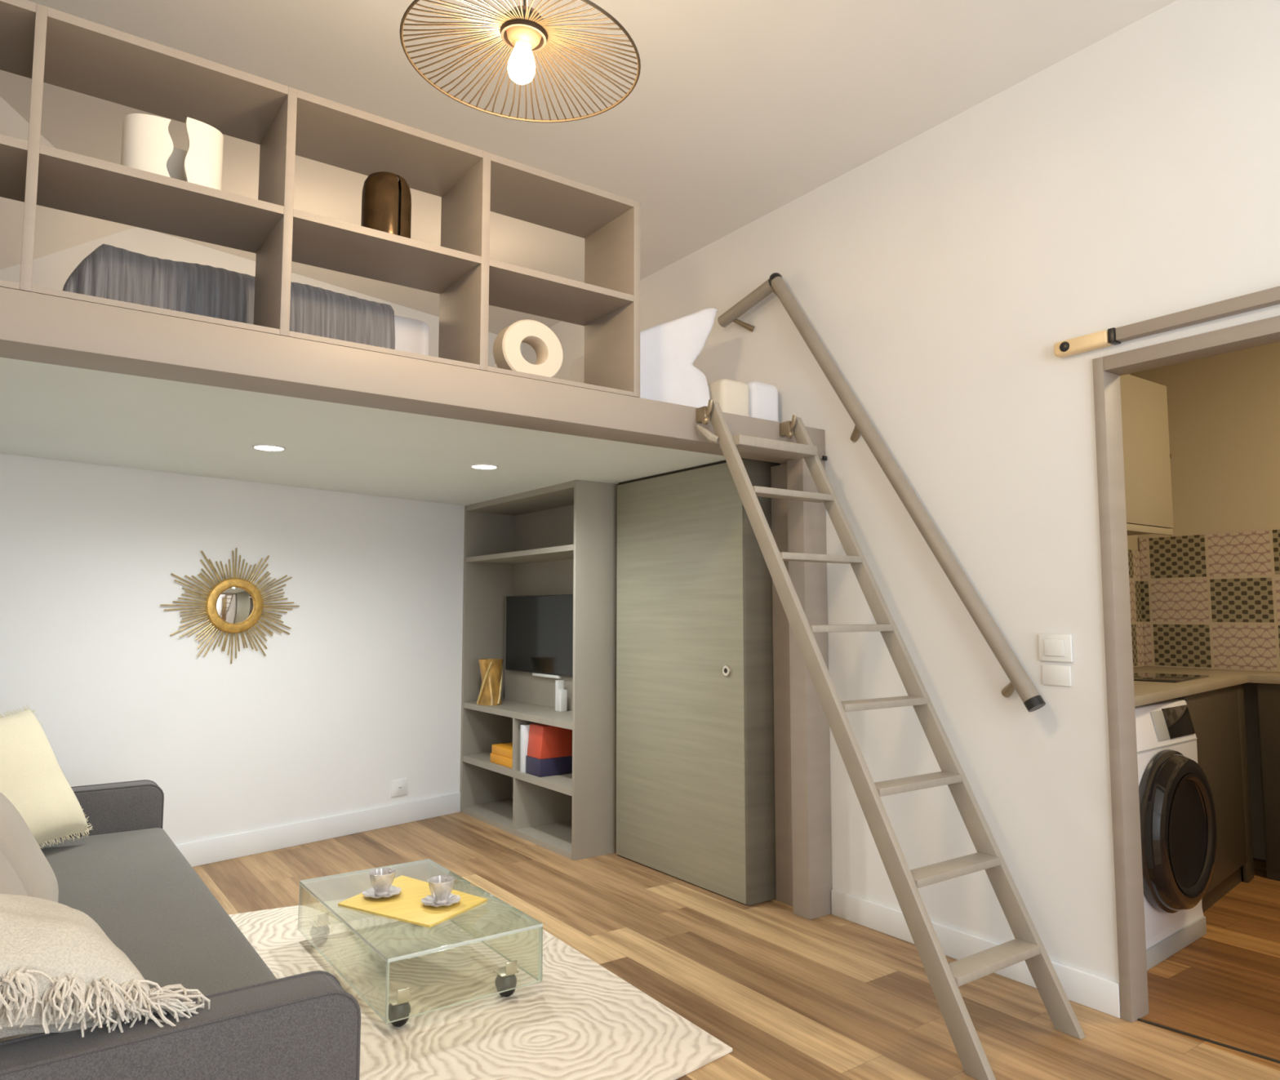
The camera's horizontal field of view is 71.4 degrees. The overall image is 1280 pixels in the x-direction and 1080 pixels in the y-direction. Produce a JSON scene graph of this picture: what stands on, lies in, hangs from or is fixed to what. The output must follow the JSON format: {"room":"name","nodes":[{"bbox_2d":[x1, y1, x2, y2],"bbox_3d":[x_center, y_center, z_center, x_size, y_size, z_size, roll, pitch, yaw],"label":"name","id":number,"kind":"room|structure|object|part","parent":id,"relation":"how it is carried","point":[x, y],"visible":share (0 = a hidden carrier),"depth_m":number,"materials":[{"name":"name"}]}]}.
{"room":"studio apartment","nodes":[
{"label":"studio apartment","id":0,"kind":"room"},
{"bbox_2d":[0,96,134,270],"bbox_3d":[-2.877,-1.381,3.653,0.704,0.680,1.882,0,-5,-6],"label":"wall","id":1,"kind":"structure","parent":0,"point":[56,230],"depth_m":4.17,"materials":[{"name":"paint"}]},
{"bbox_2d":[0,226,521,844],"bbox_3d":[-2.103,0.081,5.186,0.117,3.340,3.838,-4,-6,41],"label":"wall","id":2,"kind":"structure","parent":0,"point":[362,694],"depth_m":4.87,"materials":[{"name":"white paint"}]},
{"bbox_2d":[160,547,299,663],"bbox_3d":[-2.231,0.360,4.896,0.031,0.638,0.759,-4,-6,41],"label":"sunburst mirror","id":3,"kind":"object","parent":2,"relation":"attached to","point":[234,605],"visible":1,"depth_m":4.88,"materials":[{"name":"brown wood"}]},
{"bbox_3d":[-2.225,0.360,4.897,0.024,0.306,0.318,-4,-6,41],"label":"frame","id":4,"kind":"part","parent":3,"relation":"part of","materials":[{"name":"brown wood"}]},
{"bbox_3d":[-2.227,0.360,4.898,0.016,0.201,0.209,-4,-6,41],"label":"glass","id":5,"kind":"part","parent":3,"relation":"part of","materials":[{"name":"mirror"}]},
{"bbox_2d":[175,792,460,866],"bbox_3d":[-2.229,1.661,4.809,0.016,0.128,3.098,-4,-6,41],"label":"baseboard","id":6,"kind":"structure","parent":2,"relation":"attached to","point":[197,853],"depth_m":5.17,"materials":[{"name":"white wood"}]},
{"bbox_2d":[391,777,407,796],"bbox_3d":[-1.520,1.565,5.629,0.014,0.100,0.112,-4,-6,41],"label":"wall outlet","id":7,"kind":"object","parent":2,"relation":"attached to","point":[399,787],"visible":1,"depth_m":5.62,"materials":[{"name":"white plastic"}]},
{"bbox_2d":[0,0,1176,334],"bbox_3d":[-0.075,-1.858,2.508,3.710,0.080,8.100,3,-6,-35],"label":"ceiling","id":8,"kind":"structure","parent":0,"point":[736,111],"depth_m":3.46,"materials":[{"name":"paint"}]},
{"bbox_2d":[399,0,640,122],"bbox_3d":[-0.309,-1.515,2.360,0.624,0.626,0.623,3,-6,-35],"label":"pendant lamp","id":9,"kind":"object","parent":8,"relation":"hanging from","point":[522,28],"visible":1,"depth_m":2.33,"materials":[{"name":"brown metal"}]},
{"bbox_3d":[-0.311,-1.253,2.339,0.073,0.099,0.073,3,-6,-35],"label":"bulb","id":10,"kind":"part","parent":9,"relation":"part of","materials":[{"name":"white glass"}]},
{"bbox_2d":[506,5,542,49],"bbox_3d":[-0.304,-1.342,2.344,0.100,0.086,0.100,3,-6,-35],"label":"socket","id":11,"kind":"object","parent":9,"relation":"attached to","point":[521,31],"depth_m":2.31,"materials":[{"name":"gold metal"}]},
{"bbox_2d":[192,812,1279,1079],"bbox_3d":[0.958,1.597,2.962,6.250,0.050,8.100,3,-6,-35],"label":"floor","id":12,"kind":"structure","parent":0,"point":[793,997],"depth_m":3.29,"materials":[{"name":"brown wood"}]},
{"bbox_2d":[0,779,360,1079],"bbox_3d":[-1.736,1.132,2.506,1.035,0.800,2.685,3,-6,-35],"label":"sofa","id":13,"kind":"object","parent":12,"relation":"on","point":[128,876],"visible":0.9,"depth_m":1.76,"materials":[{"name":"grey fabric"}]},
{"bbox_2d":[0,851,27,896],"bbox_3d":[-1.531,0.866,2.061,0.268,0.392,0.465,3,-6,-30],"label":"cushion","id":14,"kind":"object","parent":13,"relation":"on","point":[11,883],"visible":0.16,"depth_m":2.09,"materials":[{"name":"beige fabric"}]},
{"bbox_2d":[0,792,58,902],"bbox_3d":[-1.771,0.901,2.478,0.269,0.401,0.488,3,-6,-35],"label":"cushion","id":15,"kind":"object","parent":13,"relation":"on","point":[18,845],"visible":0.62,"depth_m":2.38,"materials":[{"name":"beige fabric"}]},
{"bbox_2d":[0,703,93,848],"bbox_3d":[-2.322,0.892,3.240,0.319,0.536,0.570,-1,-5,10],"label":"cushion","id":16,"kind":"object","parent":13,"relation":"on","point":[32,778],"visible":0.84,"depth_m":3.30,"materials":[{"name":"beige fabric"}]},
{"bbox_2d":[0,893,210,1038],"bbox_3d":[-1.149,0.750,1.583,0.524,0.312,0.568,-4,-6,42],"label":"cushion","id":17,"kind":"object","parent":13,"relation":"on","point":[60,972],"visible":0.99,"depth_m":1.53,"materials":[{"name":"beige fabric"}]},
{"bbox_3d":[-2.462,1.290,3.551,0.965,0.540,0.125,3,-6,-35],"label":"arm","id":18,"kind":"part","parent":13,"relation":"part of","materials":[{"name":"grey fabric"}]},
{"bbox_2d":[0,827,276,1042],"bbox_3d":[-1.667,1.183,2.551,0.865,0.167,2.429,3,-6,-35],"label":"seat cushion","id":19,"kind":"object","parent":13,"relation":"on","point":[135,883],"depth_m":2.70,"materials":[{"name":"grey fabric"}]},
{"bbox_3d":[-0.971,1.117,1.477,0.965,0.540,0.125,3,-6,-35],"label":"arm","id":20,"kind":"part","parent":13,"relation":"part of","materials":[{"name":"grey fabric"}]},
{"bbox_2d":[228,882,732,1079],"bbox_3d":[-0.937,1.577,3.102,1.630,0.012,2.469,3,-6,-35],"label":"rug","id":21,"kind":"object","parent":12,"relation":"on","point":[583,1021],"visible":0.46,"depth_m":2.99,"materials":[{"name":"beige carpet"}]},
{"bbox_2d":[297,858,542,1026],"bbox_3d":[-0.855,1.471,3.330,0.552,0.238,1.010,3,-6,-35],"label":"table","id":22,"kind":"object","parent":21,"relation":"on","point":[397,1011],"visible":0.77,"depth_m":3.10,"materials":[{"name":"clear glass"}]},
{"bbox_3d":[-1.274,1.524,3.543,0.064,0.005,0.064,3,-6,-35],"label":"castor plate","id":23,"kind":"part","parent":22,"relation":"part of","materials":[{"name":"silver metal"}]},
{"bbox_2d":[311,924,329,937],"bbox_3d":[-1.274,1.547,3.541,0.074,0.038,0.074,3,-6,-35],"label":"caster wheel","id":24,"kind":"object","parent":22,"relation":"attached to","point":[319,931],"depth_m":3.51,"materials":[{"name":"silver plastic"}]},
{"bbox_3d":[-1.146,1.489,3.736,0.552,0.184,0.011,3,-6,-35],"label":"panel","id":25,"kind":"part","parent":22,"relation":"part of","materials":[{"name":"glass"}]},
{"bbox_3d":[-1.075,1.442,3.175,0.011,0.184,0.987,3,-6,-35],"label":"long panel","id":26,"kind":"part","parent":22,"relation":"part of","materials":[{"name":"glass"}]},
{"bbox_2d":[388,1002,410,1017],"bbox_3d":[-0.770,1.488,2.841,0.074,0.038,0.074,3,-6,-35],"label":"caster wheel","id":27,"kind":"object","parent":22,"relation":"attached to","point":[396,1010],"depth_m":2.81,"materials":[{"name":"silver plastic"}]},
{"bbox_3d":[-0.770,1.466,2.842,0.064,0.005,0.064,3,-6,-35],"label":"castor plate","id":28,"kind":"part","parent":22,"relation":"part of","materials":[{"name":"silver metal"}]},
{"bbox_2d":[337,875,487,928],"bbox_3d":[-0.845,1.347,3.338,0.516,0.008,0.378,-3,-6,30],"label":"placemat","id":29,"kind":"object","parent":22,"relation":"on","point":[406,906],"visible":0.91,"depth_m":3.26,"materials":[{"name":"yellow fabric"}]},
{"bbox_2d":[362,885,401,898],"bbox_3d":[-0.976,1.336,3.366,0.142,0.018,0.142,3,-6,-35],"label":"saucer","id":30,"kind":"object","parent":29,"relation":"on","point":[393,891],"visible":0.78,"depth_m":3.36,"materials":[{"name":"ceramic"}]},
{"bbox_2d":[368,868,395,896],"bbox_3d":[-0.970,1.298,3.373,0.114,0.082,0.095,3,-6,-35],"label":"tea cup","id":31,"kind":"object","parent":30,"relation":"on","point":[381,879],"visible":1,"depth_m":3.34,"materials":[{"name":"ceramic"}]},
{"bbox_2d":[421,893,460,906],"bbox_3d":[-0.731,1.328,3.271,0.142,0.018,0.142,3,-6,-35],"label":"saucer","id":32,"kind":"object","parent":29,"relation":"on","point":[453,899],"visible":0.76,"depth_m":3.27,"materials":[{"name":"ceramic"}]},
{"bbox_2d":[427,875,454,904],"bbox_3d":[-0.730,1.290,3.276,0.104,0.082,0.098,3,-6,-35],"label":"tea cup","id":33,"kind":"object","parent":32,"relation":"on","point":[441,887],"visible":1,"depth_m":3.25,"materials":[{"name":"ceramic"}]},
{"bbox_3d":[-0.564,1.421,2.927,0.552,0.184,0.011,3,-6,-35],"label":"panel","id":34,"kind":"part","parent":22,"relation":"part of","materials":[{"name":"glass"}]},
{"bbox_3d":[-0.635,1.468,3.489,0.011,0.184,0.987,3,-6,-35],"label":"long panel","id":35,"kind":"part","parent":22,"relation":"part of","materials":[{"name":"glass"}]},
{"bbox_2d":[494,973,516,988],"bbox_3d":[-0.461,1.507,3.061,0.074,0.038,0.074,3,-6,-35],"label":"caster wheel","id":36,"kind":"object","parent":22,"relation":"attached to","point":[502,980],"depth_m":3.03,"materials":[{"name":"silver plastic"}]},
{"bbox_3d":[-0.461,1.484,3.063,0.064,0.005,0.064,3,-6,-35],"label":"castor plate","id":37,"kind":"part","parent":22,"relation":"part of","materials":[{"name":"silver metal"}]},
{"bbox_2d":[459,480,617,860],"bbox_3d":[-0.636,0.757,5.626,0.430,2.066,1.563,3,-6,-35],"label":"bookcase","id":38,"kind":"object","parent":12,"relation":"on","point":[562,538],"visible":0.65,"depth_m":5.45,"materials":[{"name":"beige wood"}]},
{"bbox_3d":[-1.060,0.806,6.203,0.029,2.066,0.433,-4,-6,41],"label":"panel","id":39,"kind":"part","parent":38,"relation":"part of","materials":[{"name":"beige wood"}]},
{"bbox_2d":[476,658,503,705],"bbox_3d":[-0.984,0.936,5.877,0.173,0.295,0.170,3,-6,-35],"label":"vase","id":40,"kind":"object","parent":38,"relation":"on","point":[491,669],"visible":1,"depth_m":5.82,"materials":[{"name":"yellow metal"}]},
{"bbox_2d":[490,752,512,768],"bbox_3d":[-0.800,1.389,5.639,0.180,0.056,0.305,3,-6,-35],"label":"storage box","id":41,"kind":"object","parent":38,"relation":"on","point":[495,758],"visible":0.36,"depth_m":5.58,"materials":[{"name":"orange cardboard"}]},
{"bbox_2d":[491,742,512,759],"bbox_3d":[-0.800,1.334,5.644,0.170,0.054,0.285,3,-6,-35],"label":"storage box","id":42,"kind":"object","parent":41,"relation":"on","point":[502,749],"visible":0.43,"depth_m":5.61,"materials":[{"name":"cardboard"}]},
{"bbox_3d":[-0.639,1.771,5.535,0.413,0.030,1.506,3,-6,-35],"label":"panel","id":43,"kind":"part","parent":38,"relation":"part of","materials":[{"name":"grey wood"}]},
{"bbox_3d":[-0.639,1.432,5.563,0.413,0.041,1.506,3,-6,-35],"label":"shelf","id":44,"kind":"part","parent":38,"relation":"part of","materials":[{"name":"grey wood"}]},
{"bbox_3d":[-0.639,1.079,5.593,0.413,0.038,1.506,3,-6,-35],"label":"shelf","id":45,"kind":"part","parent":38,"relation":"part of","materials":[{"name":"beige wood"}]},
{"bbox_3d":[-0.639,0.101,5.674,0.413,0.032,1.506,3,-6,-35],"label":"shelf","id":46,"kind":"part","parent":38,"relation":"part of","materials":[{"name":"beige wood"}]},
{"bbox_3d":[-0.639,-0.254,5.704,0.413,0.038,1.506,3,-6,-35],"label":"panel","id":47,"kind":"part","parent":38,"relation":"part of","materials":[{"name":"beige wood"}]},
{"bbox_2d":[519,724,526,770],"bbox_3d":[-0.639,1.263,5.441,0.200,0.274,0.040,3,-6,-35],"label":"book","id":48,"kind":"object","parent":38,"relation":"on","point":[525,724],"visible":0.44,"depth_m":5.39,"materials":[{"name":"white paper"}]},
{"bbox_2d":[520,724,529,773],"bbox_3d":[-0.618,1.257,5.400,0.215,0.278,0.048,3,-6,-35],"label":"book","id":49,"kind":"object","parent":38,"relation":"on","point":[525,729],"visible":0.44,"depth_m":5.33,"materials":[{"name":"white paper"}]},
{"bbox_3d":[-0.488,0.718,5.680,0.099,0.696,1.422,3,-6,-35],"label":"television panel","id":50,"kind":"part","parent":38,"relation":"part of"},
{"bbox_2d":[505,594,573,678],"bbox_3d":[-0.605,0.618,5.737,0.032,0.525,1.083,3,-6,-35],"label":"television","id":51,"kind":"object","parent":38,"relation":"attached to","point":[540,628],"visible":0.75,"depth_m":5.76,"materials":[{"name":"black plastic"}]},
{"bbox_3d":[-0.468,0.767,5.747,0.015,2.066,1.563,3,-6,-35],"label":"panel","id":52,"kind":"part","parent":38,"relation":"part of","materials":[{"name":"beige wood"}]},
{"bbox_2d":[525,723,572,777],"bbox_3d":[-0.529,1.246,5.321,0.253,0.288,0.171,3,-6,-35],"label":"storage box","id":53,"kind":"object","parent":38,"relation":"on","point":[549,749],"visible":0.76,"depth_m":5.25,"materials":[{"name":"red cardboard"}]},
{"bbox_2d":[555,680,567,711],"bbox_3d":[-0.484,0.955,5.461,0.045,0.186,0.071,3,-6,-35],"label":"router","id":54,"kind":"object","parent":38,"relation":"on","point":[561,695],"visible":1,"depth_m":5.44,"materials":[{"name":"white plastic"}]},
{"bbox_3d":[-0.194,0.705,4.999,0.415,2.066,0.024,3,-6,-35],"label":"panel","id":55,"kind":"part","parent":38,"relation":"part of","materials":[{"name":"beige wood"}]},
{"bbox_2d":[616,457,780,906],"bbox_3d":[0.259,0.674,4.628,0.257,2.066,1.107,3,-6,-35],"label":"closet","id":56,"kind":"object","parent":12,"relation":"on","point":[695,759],"visible":0.97,"depth_m":4.40,"materials":[{"name":"grey wood"}]},
{"bbox_3d":[0.584,0.643,4.190,0.240,2.046,0.015,3,-6,-35],"label":"panel","id":57,"kind":"part","parent":56,"relation":"part of","materials":[{"name":"grey wood"}]},
{"bbox_2d":[770,457,832,919],"bbox_3d":[0.712,0.648,4.093,0.147,2.029,0.283,3,-6,-35],"label":"support post","id":58,"kind":"object","parent":12,"relation":"on","point":[802,744],"visible":0.8,"depth_m":4.00,"materials":[{"name":"beige laminate"}]},
{"bbox_3d":[0.712,0.653,4.156,0.074,2.029,0.180,3,-6,-35],"label":"trim","id":59,"kind":"part","parent":58,"relation":"part of","materials":[{"name":"beige laminate"}]},
{"bbox_2d":[696,399,1085,1079],"bbox_3d":[0.806,0.496,3.222,0.558,2.188,1.248,3,-6,-35],"label":"ladder","id":60,"kind":"object","parent":12,"relation":"on","point":[944,978],"visible":1,"depth_m":3.06,"materials":[{"name":"beige paint"}]},
{"bbox_3d":[0.272,-0.430,3.604,0.098,0.086,0.040,-2,-5,21],"label":"lever","id":61,"kind":"part","parent":60,"relation":"part of","materials":[{"name":"beige paint"}]},
{"bbox_2d":[1134,699,1216,970],"bbox_3d":[1.956,1.151,3.669,0.700,0.955,0.594,4,-6,-39],"label":"washing machine","id":62,"kind":"object","parent":12,"relation":"on","point":[1177,811],"visible":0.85,"depth_m":3.44,"materials":[{"name":"white metal"}]},
{"bbox_3d":[2.080,0.743,3.564,0.115,0.113,0.035,4,-6,-39],"label":"detergent drawer","id":63,"kind":"part","parent":62,"relation":"part of","materials":[{"name":"grey plastic"}]},
{"bbox_3d":[2.228,0.752,3.687,0.260,0.120,0.037,4,-6,-39],"label":"control panel","id":64,"kind":"part","parent":62,"relation":"part of","materials":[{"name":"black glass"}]},
{"bbox_3d":[2.096,1.134,3.461,0.588,0.588,0.094,4,-6,-39],"label":"door","id":65,"kind":"part","parent":62,"relation":"part of","materials":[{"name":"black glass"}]},
{"bbox_2d":[1171,684,1253,912],"bbox_3d":[2.563,1.200,4.341,0.985,0.970,0.480,5,-7,-44],"label":"base cabinet","id":66,"kind":"object","parent":12,"relation":"on","point":[1217,716],"visible":0.38,"depth_m":4.22,"materials":[{"name":"brown wood"}]},
{"bbox_3d":[3.033,1.211,4.474,0.123,0.970,0.020,5,-7,-44],"label":"corner post","id":67,"kind":"part","parent":66,"relation":"part of","materials":[{"name":"brown wood"}]},
{"bbox_2d":[1255,683,1279,880],"bbox_3d":[3.970,1.141,3.635,0.375,0.970,2.380,3,-6,-35],"label":"base cabinet","id":68,"kind":"object","parent":12,"relation":"on","point":[1268,695],"visible":1,"depth_m":4.45,"materials":[{"name":"brown wood"}]},
{"bbox_2d":[1133,666,1279,706],"bbox_3d":[2.958,0.612,3.376,2.383,0.038,3.106,3,-6,-35],"label":"countertop","id":69,"kind":"structure","parent":68,"relation":"on","point":[1145,692],"depth_m":4.18,"materials":[{"name":"beige wood"}]},
{"bbox_2d":[1133,672,1208,682],"bbox_3d":[2.514,0.669,4.338,0.550,0.006,0.320,5,-7,-44],"label":"cooktop","id":70,"kind":"object","parent":69,"relation":"in","point":[1146,677],"visible":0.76,"depth_m":4.30,"materials":[{"name":"black glass"}]},
{"bbox_2d":[521,0,1279,982],"bbox_3d":[1.403,-0.069,3.391,0.090,3.340,8.050,3,-6,-35],"label":"wall","id":71,"kind":"structure","parent":0,"point":[1134,177],"depth_m":3.36,"materials":[{"name":"white paint"}]},
{"bbox_2d":[717,272,1045,711],"bbox_3d":[0.942,-0.330,3.899,0.123,1.998,1.699,3,-6,-35],"label":"handrail","id":72,"kind":"object","parent":71,"relation":"attached to","point":[1020,681],"visible":1,"depth_m":3.63,"materials":[{"name":"beige wood"}]},
{"bbox_3d":[0.538,-1.192,4.489,0.063,0.147,0.390,3,-6,-35],"label":"rail","id":73,"kind":"part","parent":72,"relation":"part of","materials":[{"name":"beige wood"}]},
{"bbox_2d":[831,888,1120,1017],"bbox_3d":[1.214,1.556,3.429,0.016,0.108,1.248,3,-6,-35],"label":"baseboard","id":74,"kind":"structure","parent":71,"relation":"attached to","point":[1101,994],"depth_m":3.38,"materials":[{"name":"white wood"}]},
{"bbox_2d":[1038,633,1072,662],"bbox_3d":[1.473,0.383,3.162,0.016,0.098,0.122,3,-6,-35],"label":"light switch","id":75,"kind":"object","parent":71,"relation":"attached to","point":[1052,647],"visible":1,"depth_m":3.15,"materials":[{"name":"white plastic"}]},
{"bbox_2d":[1041,664,1071,686],"bbox_3d":[1.476,0.480,3.156,0.007,0.072,0.105,3,-6,-35],"label":"cover plate","id":76,"kind":"object","parent":71,"relation":"attached to","point":[1054,675],"visible":1,"depth_m":3.15,"materials":[{"name":"white plastic"}]},
{"bbox_2d":[1053,285,1279,357],"bbox_3d":[1.891,-0.725,2.637,0.054,0.052,1.372,3,-6,-35],"label":"door track","id":77,"kind":"object","parent":71,"relation":"attached to","point":[1271,296],"visible":1,"depth_m":2.87,"materials":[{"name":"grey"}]},
{"bbox_3d":[1.959,-0.734,2.553,0.041,0.043,1.155,3,-6,-35],"label":"rail","id":78,"kind":"part","parent":77,"relation":"part of","materials":[{"name":"beige laminate"}]},
{"bbox_2d":[1092,315,1279,1022],"bbox_3d":[1.940,0.434,2.593,0.114,2.205,1.100,3,-6,-35],"label":"trim","id":79,"kind":"structure","parent":71,"relation":"attached to","point":[1108,370],"depth_m":2.98,"materials":[{"name":"beige laminate"}]},
{"bbox_2d":[1137,1018,1279,1063],"bbox_3d":[1.759,1.553,2.766,0.012,0.004,0.387,4,-7,-43],"label":"trim","id":80,"kind":"structure","parent":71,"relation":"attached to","point":[1138,1020],"depth_m":2.75,"materials":[{"name":"brown wood"}]},
{"bbox_2d":[1127,373,1142,667],"bbox_3d":[2.083,0.203,4.604,2.450,3.000,0.540,3,-6,-35],"label":"wall","id":81,"kind":"structure","parent":0,"point":[1132,540],"depth_m":5.34,"materials":[{"name":"paint"}]},
{"bbox_2d":[1128,549,1145,667],"bbox_3d":[2.170,0.344,4.544,2.362,0.690,0.010,5,-7,-44],"label":"backsplash","id":82,"kind":"structure","parent":81,"relation":"attached to","point":[1134,562],"depth_m":5.28,"materials":[{"name":"tile"}]},
{"bbox_2d":[1120,373,1173,535],"bbox_3d":[1.961,-0.403,4.189,1.212,0.740,0.495,3,-6,-35],"label":"upper cabinet","id":83,"kind":"object","parent":81,"relation":"attached to","point":[1147,455],"visible":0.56,"depth_m":4.20,"materials":[{"name":"beige laminate"}]},
{"bbox_3d":[2.098,-0.066,3.975,1.178,0.032,0.016,3,-6,-35],"label":"light rail","id":84,"kind":"part","parent":83,"relation":"part of","materials":[{"name":"beige wood"}]},
{"bbox_2d":[1130,342,1279,860],"bbox_3d":[4.040,0.158,4.064,0.100,3.000,3.700,3,-6,-35],"label":"wall","id":85,"kind":"structure","parent":0,"point":[1224,410],"depth_m":5.03,"materials":[{"name":"paint"}]},
{"bbox_2d":[1138,527,1279,671],"bbox_3d":[3.933,0.263,4.105,0.013,0.776,3.106,3,-6,-35],"label":"backsplash","id":86,"kind":"structure","parent":85,"relation":"attached to","point":[1211,600],"depth_m":5.05,"materials":[{"name":"tile"}]},
{"bbox_3d":[-1.239,-0.276,0.897,0.100,3.340,7.060,3,-6,-35],"label":"wall","id":87,"kind":"structure","parent":0,"visible":0},
{"bbox_2d":[0,286,826,506],"bbox_3d":[-1.435,-0.422,4.293,3.509,0.145,2.989,3,-6,-35],"label":"platform","id":88,"kind":"object","parent":87,"relation":"attached to","point":[81,381],"visible":0.88,"depth_m":3.37,"materials":[{"name":"beige paint"}]},
{"bbox_2d":[251,444,285,451],"bbox_3d":[-1.659,-0.412,3.982,0.142,0.008,0.142,3,-6,-35],"label":"recessed light","id":89,"kind":"object","parent":88,"relation":"attached to","point":[270,447],"visible":1,"depth_m":3.97,"materials":[{"name":"white plastic"}]},
{"bbox_2d":[0,0,639,397],"bbox_3d":[-1.101,-1.005,2.977,2.448,0.795,0.370,3,-6,-35],"label":"open shelving","id":90,"kind":"object","parent":88,"relation":"on","point":[41,43],"visible":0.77,"depth_m":2.94,"materials":[{"name":"beige laminate"}]},
{"bbox_3d":[-1.906,-0.665,2.370,0.412,0.017,0.369,3,-6,-35],"label":"shelf","id":91,"kind":"part","parent":90,"relation":"part of","materials":[{"name":"beige laminate"}]},
{"bbox_3d":[-1.906,-1.048,2.402,0.412,0.025,0.369,3,-6,-35],"label":"shelf","id":92,"kind":"part","parent":90,"relation":"part of","materials":[{"name":"beige laminate"}]},
{"bbox_3d":[-1.906,-1.436,2.435,0.412,0.026,0.369,3,-6,-35],"label":"shelf","id":93,"kind":"part","parent":90,"relation":"part of","materials":[{"name":"beige laminate"}]},
{"bbox_3d":[-1.463,-0.638,2.687,0.627,0.017,0.369,3,-6,-35],"label":"shelf","id":94,"kind":"part","parent":90,"relation":"part of","materials":[{"name":"beige laminate"}]},
{"bbox_3d":[-1.463,-1.022,2.719,0.627,0.025,0.369,3,-6,-35],"label":"shelf","id":95,"kind":"part","parent":90,"relation":"part of","materials":[{"name":"beige laminate"}]},
{"bbox_3d":[-1.463,-1.409,2.751,0.627,0.026,0.369,3,-6,-35],"label":"shelf","id":96,"kind":"part","parent":90,"relation":"part of","materials":[{"name":"beige laminate"}]},
{"bbox_2d":[120,113,223,190],"bbox_3d":[-1.424,-1.150,2.714,0.272,0.228,0.170,3,-6,-35],"label":"vase","id":97,"kind":"object","parent":90,"relation":"on","point":[147,144],"visible":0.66,"depth_m":2.66,"materials":[{"name":"white ceramic"}]},
{"bbox_3d":[-0.926,-0.606,3.070,0.638,0.017,0.369,3,-6,-35],"label":"shelf","id":98,"kind":"part","parent":90,"relation":"part of","materials":[{"name":"beige laminate"}]},
{"bbox_2d":[360,171,411,238],"bbox_3d":[-0.877,-1.131,3.080,0.166,0.252,0.166,3,-6,-35],"label":"vase","id":99,"kind":"object","parent":90,"relation":"on","point":[386,201],"visible":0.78,"depth_m":3.01,"materials":[{"name":"metal"}]},
{"bbox_3d":[-0.926,-0.990,3.102,0.638,0.025,0.369,3,-6,-35],"label":"shelf","id":100,"kind":"part","parent":90,"relation":"part of","materials":[{"name":"beige laminate"}]},
{"bbox_3d":[-0.926,-1.377,3.135,0.638,0.026,0.369,3,-6,-35],"label":"shelf","id":101,"kind":"part","parent":90,"relation":"part of","materials":[{"name":"beige laminate"}]},
{"bbox_2d":[493,319,563,377],"bbox_3d":[-0.422,-0.708,3.373,0.260,0.236,0.090,3,-6,-35],"label":"ring sculpture","id":102,"kind":"object","parent":90,"relation":"on","point":[507,354],"visible":0.87,"depth_m":3.33,"materials":[{"name":"beige ceramic"}]},
{"bbox_3d":[-0.387,-0.574,3.455,0.627,0.017,0.369,3,-6,-35],"label":"shelf","id":103,"kind":"part","parent":90,"relation":"part of","materials":[{"name":"beige laminate"}]},
{"bbox_3d":[-0.387,-0.958,3.487,0.627,0.025,0.369,3,-6,-35],"label":"shelf","id":104,"kind":"part","parent":90,"relation":"part of","materials":[{"name":"beige laminate"}]},
{"bbox_3d":[-0.387,-1.345,3.520,0.627,0.026,0.369,3,-6,-35],"label":"shelf","id":105,"kind":"part","parent":90,"relation":"part of","materials":[{"name":"beige laminate"}]},
{"bbox_3d":[-1.497,-0.406,4.377,3.508,0.044,2.779,3,-6,-35],"label":"soffit panel","id":106,"kind":"part","parent":88,"relation":"part of","materials":[{"name":"paint"}]},
{"bbox_2d":[394,315,430,355],"bbox_3d":[-1.716,-0.696,3.873,1.080,0.330,1.520,3,-6,-35],"label":"mattress","id":107,"kind":"object","parent":88,"relation":"on","point":[411,335],"visible":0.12,"depth_m":3.53,"materials":[{"name":"white fabric"}]},
{"bbox_2d":[62,244,395,349],"bbox_3d":[-1.641,-0.750,3.476,1.075,0.370,0.933,3,-6,-35],"label":"throw blanket","id":108,"kind":"object","parent":107,"relation":"on","point":[108,272],"visible":0.58,"depth_m":3.06,"materials":[{"name":"grey fabric"}]},
{"bbox_2d":[470,463,498,469],"bbox_3d":[-0.785,-0.370,4.490,0.142,0.008,0.142,3,-6,-35],"label":"recessed light","id":109,"kind":"object","parent":88,"relation":"attached to","point":[479,466],"visible":1,"depth_m":4.48,"materials":[{"name":"white plastic"}]},
{"bbox_2d":[569,307,717,408],"bbox_3d":[0.023,-0.805,4.092,0.610,0.583,0.374,3,-6,-35],"label":"pillow","id":110,"kind":"object","parent":88,"relation":"on","point":[668,350],"visible":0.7,"depth_m":3.98,"materials":[{"name":"white fabric"}]},
{"bbox_2d":[707,378,749,416],"bbox_3d":[0.330,-0.614,4.288,0.175,0.234,0.420,3,-6,-35],"label":"cushion","id":111,"kind":"object","parent":88,"relation":"on","point":[732,397],"visible":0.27,"depth_m":4.11,"materials":[{"name":"beige fabric"}]},
{"bbox_2d":[745,381,778,422],"bbox_3d":[0.488,-0.616,4.408,0.190,0.259,0.410,3,-6,-35],"label":"cushion","id":112,"kind":"object","parent":88,"relation":"on","point":[763,397],"visible":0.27,"depth_m":4.23,"materials":[{"name":"white fabric"}]}
]}

